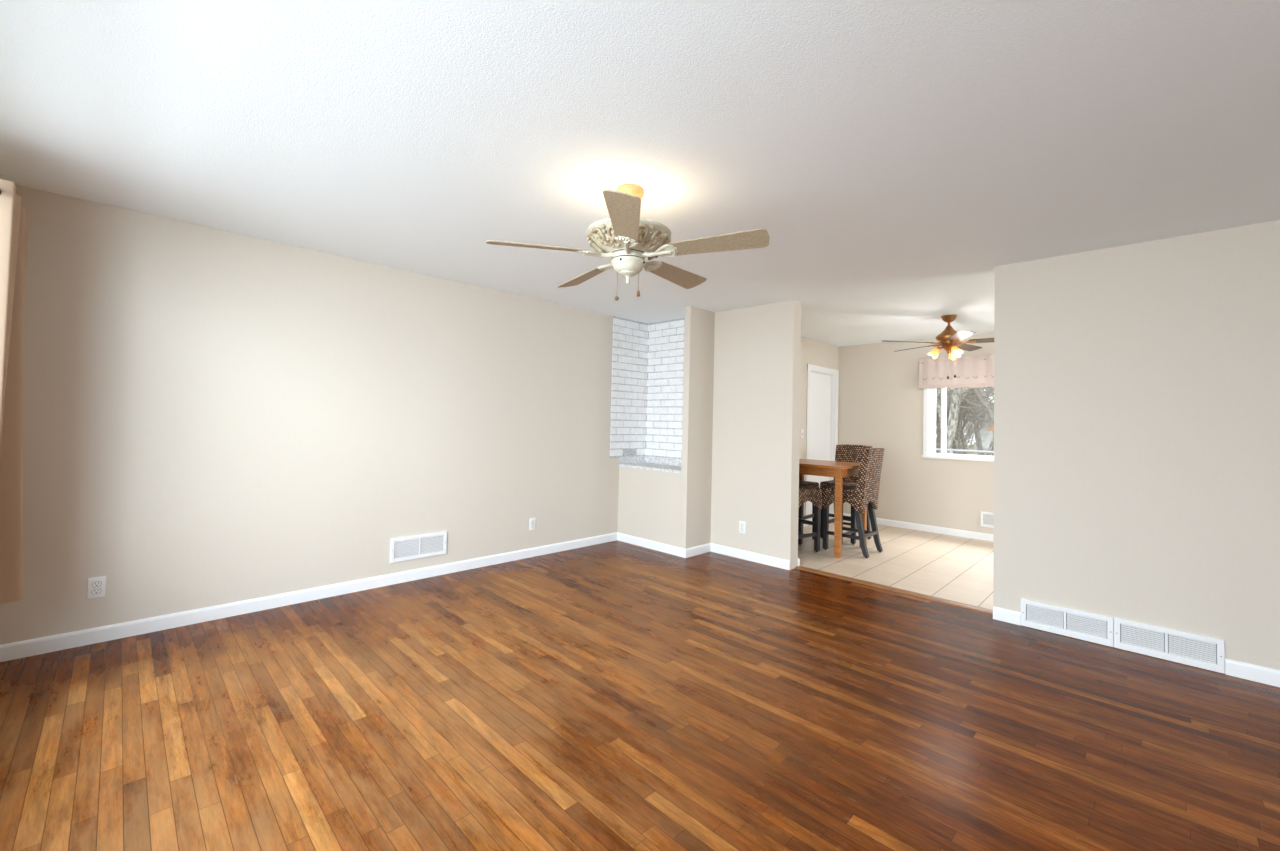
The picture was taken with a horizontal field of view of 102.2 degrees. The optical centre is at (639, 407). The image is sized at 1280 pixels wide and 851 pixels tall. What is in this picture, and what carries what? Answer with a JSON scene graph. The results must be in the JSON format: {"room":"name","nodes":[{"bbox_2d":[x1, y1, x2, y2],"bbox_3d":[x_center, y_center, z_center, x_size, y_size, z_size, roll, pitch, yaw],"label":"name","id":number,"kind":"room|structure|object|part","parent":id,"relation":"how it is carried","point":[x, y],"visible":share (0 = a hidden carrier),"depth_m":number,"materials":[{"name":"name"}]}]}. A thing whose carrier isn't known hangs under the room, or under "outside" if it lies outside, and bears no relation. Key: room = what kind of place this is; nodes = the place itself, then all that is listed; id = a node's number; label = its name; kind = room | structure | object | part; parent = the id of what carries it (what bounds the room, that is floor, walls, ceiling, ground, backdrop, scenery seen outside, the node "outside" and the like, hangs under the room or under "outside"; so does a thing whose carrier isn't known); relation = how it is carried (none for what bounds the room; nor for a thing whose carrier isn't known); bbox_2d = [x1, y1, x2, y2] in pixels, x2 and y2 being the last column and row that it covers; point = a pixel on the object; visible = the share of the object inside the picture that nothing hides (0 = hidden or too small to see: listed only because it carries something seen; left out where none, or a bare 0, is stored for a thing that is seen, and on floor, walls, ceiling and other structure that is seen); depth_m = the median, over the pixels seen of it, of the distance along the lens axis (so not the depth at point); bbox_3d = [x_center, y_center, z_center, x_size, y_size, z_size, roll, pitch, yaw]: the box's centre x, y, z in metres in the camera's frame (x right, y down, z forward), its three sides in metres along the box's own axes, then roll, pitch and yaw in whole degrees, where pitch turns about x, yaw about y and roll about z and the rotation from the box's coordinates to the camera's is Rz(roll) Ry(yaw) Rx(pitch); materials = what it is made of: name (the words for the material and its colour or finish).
{"room":"living room","nodes":[
{"label":"living room","id":0,"kind":"room"},
{"bbox_2d":[0,185,647,644],"bbox_3d":[-1.662,0.154,4.316,0.130,2.440,4.994,0,-2,45],"label":"wall","id":1,"kind":"structure","parent":0,"point":[212,417],"depth_m":3.44,"materials":[{"name":"paint"}]},
{"bbox_2d":[87,576,105,598],"bbox_3d":[-3.013,0.997,2.865,0.009,0.115,0.070,0,-2,45],"label":"wall outlet","id":2,"kind":"object","parent":1,"relation":"attached to","point":[96,588],"visible":1,"depth_m":2.86,"materials":[{"name":"white plastic"}]},
{"bbox_2d":[92,588,100,593],"bbox_3d":[-3.013,1.016,2.865,0.009,0.031,0.038,0,-2,45],"label":"receptacle","id":3,"kind":"object","parent":2,"relation":"attached to","point":[94,590],"depth_m":2.86,"materials":[{"name":"white plastic"}]},
{"bbox_2d":[92,581,101,586],"bbox_3d":[-3.011,0.978,2.865,0.001,0.030,0.038,0,-2,45],"label":"receptacle","id":4,"kind":"object","parent":2,"relation":"attached to","point":[94,583],"depth_m":2.86,"materials":[{"name":"white plastic"}]},
{"bbox_2d":[0,532,616,661],"bbox_3d":[-1.788,1.324,4.095,0.014,0.084,4.391,0,-2,45],"label":"baseboard","id":5,"kind":"structure","parent":1,"relation":"attached to","point":[26,648],"depth_m":3.36,"materials":[{"name":"white paint"}]},
{"bbox_2d":[390,531,446,562],"bbox_3d":[-1.758,1.108,4.125,0.015,0.185,0.443,0,-2,45],"label":"air vent","id":6,"kind":"object","parent":1,"relation":"in","point":[431,544],"visible":1,"depth_m":4.12,"materials":[{"name":"white metal"}]},
{"bbox_2d":[529,518,535,530],"bbox_3d":[-1.014,1.099,4.880,0.009,0.115,0.070,0,-2,45],"label":"wall outlet","id":7,"kind":"object","parent":1,"relation":"attached to","point":[532,521],"visible":1,"depth_m":4.87,"materials":[{"name":"white plastic"}]},
{"bbox_2d":[0,0,1279,346],"bbox_3d":[1.730,-1.083,3.074,6.665,0.120,7.918,0,-2,45],"label":"ceiling","id":8,"kind":"structure","parent":0,"point":[890,155],"depth_m":2.03,"materials":[{"name":"white paint"}]},
{"bbox_2d":[485,184,768,300],"bbox_3d":[-0.051,-0.801,2.589,1.294,0.554,1.287,0,-2,45],"label":"ceiling fan","id":9,"kind":"object","parent":8,"relation":"hanging from","point":[627,238],"visible":1,"depth_m":2.44,"materials":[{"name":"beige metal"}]},
{"bbox_3d":[-0.476,-0.755,2.423,0.478,0.006,0.146,0,12,-17],"label":"blade","id":10,"kind":"part","parent":9,"relation":"part of","materials":[{"name":"beige wood"}]},
{"bbox_3d":[-0.309,-0.737,2.911,0.146,0.006,0.478,-16,7,-35],"label":"blade","id":11,"kind":"part","parent":9,"relation":"part of","materials":[{"name":"beige wood"}]},
{"bbox_3d":[-0.064,-0.772,2.114,0.146,0.006,0.478,13,-2,1],"label":"blade","id":12,"kind":"part","parent":9,"relation":"part of","materials":[{"name":"beige wood"}]},
{"bbox_3d":[0.207,-0.743,2.903,0.146,0.006,0.478,-19,-13,35],"label":"blade","id":13,"kind":"part","parent":9,"relation":"part of","materials":[{"name":"beige wood"}]},
{"bbox_3d":[0.359,-0.764,2.410,0.478,0.006,0.146,-1,-16,19],"label":"blade","id":14,"kind":"part","parent":9,"relation":"part of","materials":[{"name":"beige wood"}]},
{"bbox_2d":[883,315,993,378],"bbox_3d":[3.157,-0.608,5.223,1.266,0.640,1.266,0,-2,45],"label":"ceiling fan","id":15,"kind":"object","parent":8,"relation":"hanging from","point":[949,339],"visible":1,"depth_m":5.17,"materials":[{"name":"gold metal"}]},
{"bbox_3d":[2.705,-0.666,5.223,0.496,0.006,0.132,1,10,0],"label":"blade","id":16,"kind":"part","parent":15,"relation":"part of","materials":[{"name":"brown wood"}]},
{"bbox_3d":[2.992,-0.648,5.622,0.132,0.006,0.496,-11,2,-18],"label":"blade","id":17,"kind":"part","parent":15,"relation":"part of","materials":[{"name":"brown wood"}]},
{"bbox_3d":[2.991,-0.553,5.265,0.115,0.125,0.100,0,-2,45],"label":"lamp shade","id":18,"kind":"part","parent":15,"relation":"part of","materials":[{"name":"orange"}]},
{"bbox_3d":[3.117,-0.556,5.083,0.108,0.123,0.104,0,-2,45],"label":"lamp shade","id":19,"kind":"part","parent":15,"relation":"part of","materials":[{"name":"orange"}]},
{"bbox_3d":[2.995,-0.671,4.827,0.132,0.006,0.496,13,2,18],"label":"blade","id":20,"kind":"part","parent":15,"relation":"part of","materials":[{"name":"brown wood"}]},
{"bbox_3d":[3.459,-0.641,5.471,0.496,0.006,0.132,3,-14,-36],"label":"blade","id":21,"kind":"part","parent":15,"relation":"part of","materials":[{"name":"brown wood"}]},
{"bbox_3d":[3.462,-0.655,4.980,0.496,0.006,0.132,0,-14,36],"label":"blade","id":22,"kind":"part","parent":15,"relation":"part of","materials":[{"name":"brown wood"}]},
{"bbox_2d":[0,518,1279,850],"bbox_3d":[1.671,1.464,3.001,6.665,0.103,7.918,0,-2,45],"label":"floor","id":23,"kind":"structure","parent":0,"point":[616,695],"depth_m":2.21,"materials":[{"name":"brown wood"}]},
{"bbox_2d":[798,480,818,544],"bbox_3d":[1.720,0.956,5.902,0.499,1.080,0.416,0,-2,45],"label":"bar chair","id":24,"kind":"object","parent":23,"relation":"on","point":[804,483],"visible":0.12,"depth_m":5.70,"materials":[{"name":"brown wicker"}]},
{"bbox_3d":[1.742,1.203,5.620,0.048,0.548,0.048,0,-2,45],"label":"leg","id":25,"kind":"part","parent":24,"relation":"part of","materials":[{"name":"grey paint"}]},
{"bbox_3d":[1.744,0.952,5.877,0.429,0.221,0.416,0,-2,45],"label":"seat","id":26,"kind":"part","parent":24,"relation":"part of","materials":[{"name":"brown wicker"}]},
{"bbox_3d":[1.988,1.216,5.868,0.048,0.548,0.048,0,-2,45],"label":"leg","id":27,"kind":"part","parent":24,"relation":"part of","materials":[{"name":"grey paint"}]},
{"bbox_2d":[798,485,821,551],"bbox_3d":[1.560,0.937,5.364,0.499,1.080,0.416,2,-2,-32],"label":"bar chair","id":28,"kind":"object","parent":23,"relation":"on","point":[806,493],"visible":0.29,"depth_m":5.29,"materials":[{"name":"brown wicker"}]},
{"bbox_3d":[1.589,0.934,5.383,0.429,0.221,0.416,2,-2,-32],"label":"seat","id":29,"kind":"part","parent":28,"relation":"part of","materials":[{"name":"brown wicker"}]},
{"bbox_3d":[1.827,1.196,5.323,0.048,0.548,0.048,2,-2,-32],"label":"leg","id":30,"kind":"part","parent":28,"relation":"part of","materials":[{"name":"grey paint"}]},
{"bbox_2d":[799,459,866,557],"bbox_3d":[1.931,1.043,5.607,0.860,0.900,0.756,0,-2,45],"label":"pub table","id":31,"kind":"object","parent":23,"relation":"on","point":[837,469],"visible":0.38,"depth_m":5.20,"materials":[{"name":"orange wood"}]},
{"bbox_3d":[1.891,1.070,6.085,0.056,0.872,0.056,0,-2,45],"label":"leg","id":32,"kind":"part","parent":31,"relation":"part of","materials":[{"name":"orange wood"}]},
{"bbox_3d":[1.969,1.044,5.129,0.056,0.872,0.056,0,-2,45],"label":"leg","id":33,"kind":"part","parent":31,"relation":"part of","materials":[{"name":"orange wood"}]},
{"bbox_3d":[2.408,1.067,5.572,0.056,0.872,0.056,0,-2,45],"label":"leg","id":34,"kind":"part","parent":31,"relation":"part of","materials":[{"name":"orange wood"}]},
{"bbox_2d":[820,444,871,544],"bbox_3d":[2.387,0.974,5.980,0.416,1.080,0.499,0,-2,45],"label":"bar chair","id":35,"kind":"object","parent":23,"relation":"on","point":[844,452],"visible":0.25,"depth_m":6.04,"materials":[{"name":"brown wicker"}]},
{"bbox_3d":[2.107,1.221,5.945,0.048,0.548,0.048,0,-2,45],"label":"leg","id":36,"kind":"part","parent":35,"relation":"part of","materials":[{"name":"grey paint"}]},
{"bbox_3d":[2.363,0.968,5.955,0.416,0.221,0.429,0,-2,45],"label":"seat","id":37,"kind":"part","parent":35,"relation":"part of","materials":[{"name":"brown wicker"}]},
{"bbox_3d":[2.514,0.701,6.109,0.402,0.520,0.158,0,-2,45],"label":"backrest","id":38,"kind":"part","parent":35,"relation":"part of","materials":[{"name":"brown wicker"}]},
{"bbox_3d":[2.355,1.220,5.698,0.048,0.548,0.048,0,-2,45],"label":"leg","id":39,"kind":"part","parent":35,"relation":"part of","materials":[{"name":"grey paint"}]},
{"bbox_3d":[2.619,1.233,5.965,0.054,0.548,0.142,0,-2,45],"label":"leg","id":40,"kind":"part","parent":35,"relation":"part of","materials":[{"name":"grey paint"}]},
{"bbox_2d":[822,448,883,557],"bbox_3d":[2.231,0.954,5.406,0.499,1.080,0.416,0,-2,45],"label":"bar chair","id":41,"kind":"object","parent":23,"relation":"on","point":[866,490],"visible":0.85,"depth_m":5.25,"materials":[{"name":"brown wicker"}]},
{"bbox_3d":[1.950,1.202,5.425,0.048,0.548,0.048,0,-2,45],"label":"leg","id":42,"kind":"part","parent":41,"relation":"part of","materials":[{"name":"grey paint"}]},
{"bbox_3d":[2.196,1.215,5.673,0.048,0.548,0.048,0,-2,45],"label":"leg","id":43,"kind":"part","parent":41,"relation":"part of","materials":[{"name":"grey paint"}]},
{"bbox_3d":[2.206,0.950,5.431,0.429,0.221,0.416,0,-2,45],"label":"seat","id":44,"kind":"part","parent":41,"relation":"part of","materials":[{"name":"brown wicker"}]},
{"bbox_3d":[2.217,1.201,5.161,0.142,0.548,0.054,0,-2,45],"label":"leg","id":45,"kind":"part","parent":41,"relation":"part of","materials":[{"name":"grey paint"}]},
{"bbox_3d":[2.358,0.674,5.294,0.158,0.520,0.402,0,-2,45],"label":"backrest","id":46,"kind":"part","parent":41,"relation":"part of","materials":[{"name":"brown wicker"}]},
{"bbox_3d":[2.463,1.214,5.409,0.142,0.548,0.054,0,-2,45],"label":"leg","id":47,"kind":"part","parent":41,"relation":"part of","materials":[{"name":"grey paint"}]},
{"bbox_2d":[618,467,681,546],"bbox_3d":[0.115,1.036,5.388,0.897,0.822,0.100,0,-2,45],"label":"wall","id":48,"kind":"structure","parent":0,"point":[649,501],"depth_m":5.33,"materials":[{"name":"paint"}]},
{"bbox_2d":[619,456,681,473],"bbox_3d":[0.231,0.595,5.515,0.911,0.116,0.430,0,-2,45],"label":"trim ledge","id":49,"kind":"object","parent":48,"relation":"on","point":[673,465],"visible":0.87,"depth_m":5.67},
{"bbox_2d":[617,532,686,557],"bbox_3d":[0.096,1.403,5.307,0.981,0.084,0.014,0,-2,45],"label":"baseboard","id":50,"kind":"structure","parent":48,"relation":"attached to","point":[681,552],"depth_m":5.26,"materials":[{"name":"white paint"}]},
{"bbox_2d":[680,306,714,548],"bbox_3d":[0.583,0.232,5.179,0.072,2.440,0.403,0,-2,45],"label":"wall pillar","id":51,"kind":"structure","parent":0,"point":[698,381],"depth_m":5.11,"materials":[{"name":"paint"}]},
{"bbox_2d":[687,543,710,557],"bbox_3d":[0.582,1.409,5.111,0.014,0.084,0.393,0,-2,45],"label":"baseboard","id":52,"kind":"structure","parent":51,"relation":"attached to","point":[693,551],"depth_m":5.10,"materials":[{"name":"white paint"}]},
{"bbox_2d":[645,300,801,569],"bbox_3d":[0.731,0.241,5.404,1.954,2.440,0.146,0,-2,45],"label":"wall","id":53,"kind":"structure","parent":0,"point":[756,436],"depth_m":5.00,"materials":[{"name":"paint"}]},
{"bbox_2d":[739,521,745,533],"bbox_3d":[0.988,1.154,4.993,0.070,0.115,0.009,0,-2,45],"label":"wall outlet","id":54,"kind":"object","parent":53,"relation":"attached to","point":[742,524],"visible":1,"depth_m":4.99,"materials":[{"name":"white plastic"}]},
{"bbox_2d":[711,543,789,569],"bbox_3d":[1.026,1.414,4.938,0.887,0.084,0.014,0,-2,45],"label":"baseboard","id":55,"kind":"structure","parent":53,"relation":"attached to","point":[729,551],"depth_m":4.90,"materials":[{"name":"white paint"}]},
{"bbox_2d":[799,336,838,519],"bbox_3d":[1.825,0.297,6.450,0.120,2.440,2.894,0,-2,45],"label":"wall","id":56,"kind":"structure","parent":0,"point":[813,352],"depth_m":6.73,"materials":[{"name":"paint"}]},
{"bbox_2d":[805,364,838,525],"bbox_3d":[2.437,0.499,7.057,0.134,2.100,0.930,0,-2,45],"label":"door","id":57,"kind":"structure","parent":56,"relation":"in","point":[822,382],"depth_m":7.13,"materials":[{"name":"white paint"}]},
{"bbox_3d":[2.417,0.532,7.076,0.038,2.010,0.780,0,-2,45],"label":"panel","id":58,"kind":"part","parent":57,"relation":"part of","materials":[{"name":"white paint"}]},
{"bbox_2d":[838,333,993,533],"bbox_3d":[4.806,0.339,5.474,5.488,2.440,0.120,0,-2,45],"label":"wall","id":59,"kind":"structure","parent":0,"point":[881,400],"depth_m":6.74,"materials":[{"name":"paint"}]},
{"bbox_2d":[843,513,993,541],"bbox_3d":[4.731,1.514,5.393,5.488,0.084,0.014,0,-2,45],"label":"baseboard","id":60,"kind":"structure","parent":59,"relation":"attached to","point":[928,528],"depth_m":6.43,"materials":[{"name":"white paint"}]},
{"bbox_2d":[922,388,993,461],"bbox_3d":[4.294,0.033,5.976,1.850,1.205,0.150,0,-2,45],"label":"window","id":61,"kind":"structure","parent":59,"relation":"in","point":[929,408],"depth_m":6.53,"materials":[{"name":"white paint"}]},
{"bbox_3d":[4.258,0.026,5.939,1.820,1.195,0.018,0,-2,45],"label":"casing","id":62,"kind":"part","parent":61,"relation":"part of","materials":[{"name":"white paint"}]},
{"bbox_3d":[4.280,0.619,5.959,1.850,0.034,0.148,0,-2,45],"label":"sill","id":63,"kind":"part","parent":61,"relation":"part of","materials":[{"name":"white paint"}]},
{"bbox_2d":[981,511,993,527],"bbox_3d":[4.147,1.312,5.982,0.346,0.174,0.015,0,-2,45],"label":"air vent","id":64,"kind":"object","parent":59,"relation":"in","point":[987,518],"visible":0.48,"depth_m":6.06,"materials":[{"name":"white metal"}]},
{"bbox_2d":[993,220,1279,669],"bbox_3d":[3.601,0.227,2.553,3.083,2.440,0.140,0,-2,45],"label":"wall","id":65,"kind":"structure","parent":0,"point":[1137,385],"depth_m":3.06,"materials":[{"name":"paint"}]},
{"bbox_2d":[795,566,992,614],"bbox_3d":[1.977,1.450,4.182,1.528,0.013,0.085,0,-2,45],"label":"trim","id":66,"kind":"structure","parent":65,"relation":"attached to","point":[963,605],"depth_m":4.08,"materials":[{"name":"brown wood"}]},
{"bbox_2d":[993,606,1020,625],"bbox_3d":[2.480,1.407,3.495,0.155,0.084,0.014,0,-2,45],"label":"baseboard","id":67,"kind":"structure","parent":65,"relation":"attached to","point":[1001,614],"depth_m":3.49,"materials":[{"name":"white paint"}]},
{"bbox_2d":[1021,598,1113,646],"bbox_3d":[2.698,1.357,3.280,0.455,0.176,0.017,0,-2,45],"label":"air vent","id":68,"kind":"object","parent":65,"relation":"in","point":[1078,624],"visible":1,"depth_m":3.27,"materials":[{"name":"white metal"}]},
{"bbox_2d":[1114,617,1224,673],"bbox_3d":[3.018,1.354,2.963,0.443,0.179,0.017,0,-2,45],"label":"air vent","id":69,"kind":"object","parent":65,"relation":"in","point":[1200,651],"visible":1,"depth_m":2.95,"materials":[{"name":"white metal"}]},
{"bbox_2d":[1225,658,1279,686],"bbox_3d":[3.895,1.400,2.092,2.026,0.084,0.014,0,-2,45],"label":"baseboard","id":70,"kind":"structure","parent":65,"relation":"attached to","point":[1239,669],"depth_m":2.73,"materials":[{"name":"white paint"}]},
{"bbox_3d":[-1.100,0.053,0.300,6.585,2.440,0.120,0,-2,45],"label":"wall","id":71,"kind":"structure","parent":0,"visible":0},
{"bbox_3d":[-1.261,-0.892,0.679,5.384,0.062,0.122,0,-2,45],"label":"curtain rod","id":72,"kind":"object","parent":71,"relation":"attached to","visible":0},
{"bbox_2d":[0,179,29,604],"bbox_3d":[-2.861,-0.015,2.315,0.587,1.862,0.180,0,-2,45],"label":"curtain","id":73,"kind":"object","parent":72,"relation":"hanging from","point":[14,220],"visible":1,"depth_m":2.38,"materials":[{"name":"beige fabric"}]},
{"label":"outside","id":74,"kind":"structure","parent":0,"visible":0},
{"bbox_2d":[962,445,985,455],"bbox_3d":[20.136,3.349,34.484,60.000,0.300,62.482,0,-2,45],"label":"ground","id":75,"kind":"structure","parent":74,"point":[968,445],"depth_m":40.22,"materials":[{"name":"white snow"}]},
{"bbox_2d":[936,387,973,453],"bbox_3d":[6.581,-0.812,10.188,4.285,6.131,5.124,2,-2,-8],"label":"bare tree","id":76,"kind":"object","parent":75,"relation":"on","point":[952,420],"visible":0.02,"depth_m":10.47,"materials":[{"name":"grey plant"}]},
{"bbox_2d":[936,410,981,454],"bbox_3d":[9.413,0.876,16.468,2.780,3.224,2.426,1,-2,15],"label":"bare shrub","id":77,"kind":"object","parent":75,"relation":"on","point":[937,441],"visible":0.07,"depth_m":16.11,"materials":[{"name":"grey plant"}]},
{"bbox_2d":[936,392,983,453],"bbox_3d":[8.059,0.693,14.207,2.513,3.389,2.836,0,-2,29],"label":"bare shrub","id":78,"kind":"object","parent":75,"relation":"on","point":[937,423],"visible":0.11,"depth_m":14.19,"materials":[{"name":"grey plant"}]},
{"bbox_2d":[936,418,989,446],"bbox_3d":[10.884,0.894,18.715,3.064,3.401,2.492,2,-2,-22],"label":"bare shrub","id":79,"kind":"object","parent":75,"relation":"on","point":[973,418],"visible":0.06,"depth_m":18.51,"materials":[{"name":"grey plant"}]},
{"bbox_2d":[936,397,990,453],"bbox_3d":[10.164,0.807,16.687,2.079,3.408,2.988,1,-2,7],"label":"bare shrub","id":80,"kind":"object","parent":75,"relation":"on","point":[966,397],"visible":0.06,"depth_m":16.74,"materials":[{"name":"grey plant"}]},
{"bbox_2d":[936,387,993,454],"bbox_3d":[8.248,0.520,13.576,2.848,3.709,2.414,2,-2,-34],"label":"bare shrub","id":81,"kind":"object","parent":75,"relation":"on","point":[972,428],"visible":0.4,"depth_m":13.40,"materials":[{"name":"grey plant"}]},
{"bbox_2d":[936,387,993,455],"bbox_3d":[8.111,-0.084,11.650,5.061,4.797,3.390,1,-2,-4],"label":"bare tree","id":82,"kind":"object","parent":75,"relation":"on","point":[975,391],"visible":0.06,"depth_m":11.18,"materials":[{"name":"grey plant"}]},
{"bbox_2d":[936,448,993,453],"bbox_3d":[5.547,1.438,9.364,8.076,1.400,0.060,0,-2,45],"label":"fence","id":83,"kind":"object","parent":75,"relation":"on","point":[937,449],"visible":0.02,"depth_m":9.14,"materials":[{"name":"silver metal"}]},
{"bbox_2d":[938,387,993,453],"bbox_3d":[7.521,-0.623,14.637,6.461,6.040,5.664,0,-2,42],"label":"bare tree","id":84,"kind":"object","parent":75,"relation":"on","point":[984,393],"visible":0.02,"depth_m":14.23,"materials":[{"name":"grey plant"}]},
{"bbox_2d":[938,389,993,431],"bbox_3d":[6.426,-0.644,12.981,5.872,5.956,4.581,0,-2,37],"label":"bare tree","id":85,"kind":"object","parent":75,"relation":"on","point":[991,389],"visible":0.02,"depth_m":12.15,"materials":[{"name":"grey plant"}]},
{"bbox_2d":[971,402,993,449],"bbox_3d":[30.873,1.559,38.360,9.800,4.000,7.000,0,-2,45],"label":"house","id":86,"kind":"structure","parent":75,"relation":"on","point":[988,435],"depth_m":38.93,"materials":[{"name":"white"}]},
{"bbox_2d":[973,388,993,455],"bbox_3d":[15.630,-0.982,23.960,5.451,7.714,5.305,2,-2,-6],"label":"bare tree","id":87,"kind":"object","parent":75,"relation":"on","point":[992,402],"visible":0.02,"depth_m":23.09,"materials":[{"name":"grey plant"}]},
{"bbox_3d":[4.252,-0.567,5.937,1.922,0.012,0.068,0,-2,45],"label":"rod","id":88,"kind":"object","parent":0,"visible":0},
{"bbox_2d":[919,355,993,388],"bbox_3d":[4.238,-0.431,5.923,1.890,0.385,0.096,0,-2,45],"label":"window valance","id":89,"kind":"object","parent":88,"relation":"hanging from","point":[973,371],"visible":0.48,"depth_m":6.26,"materials":[{"name":"pink fabric"}]}
]}

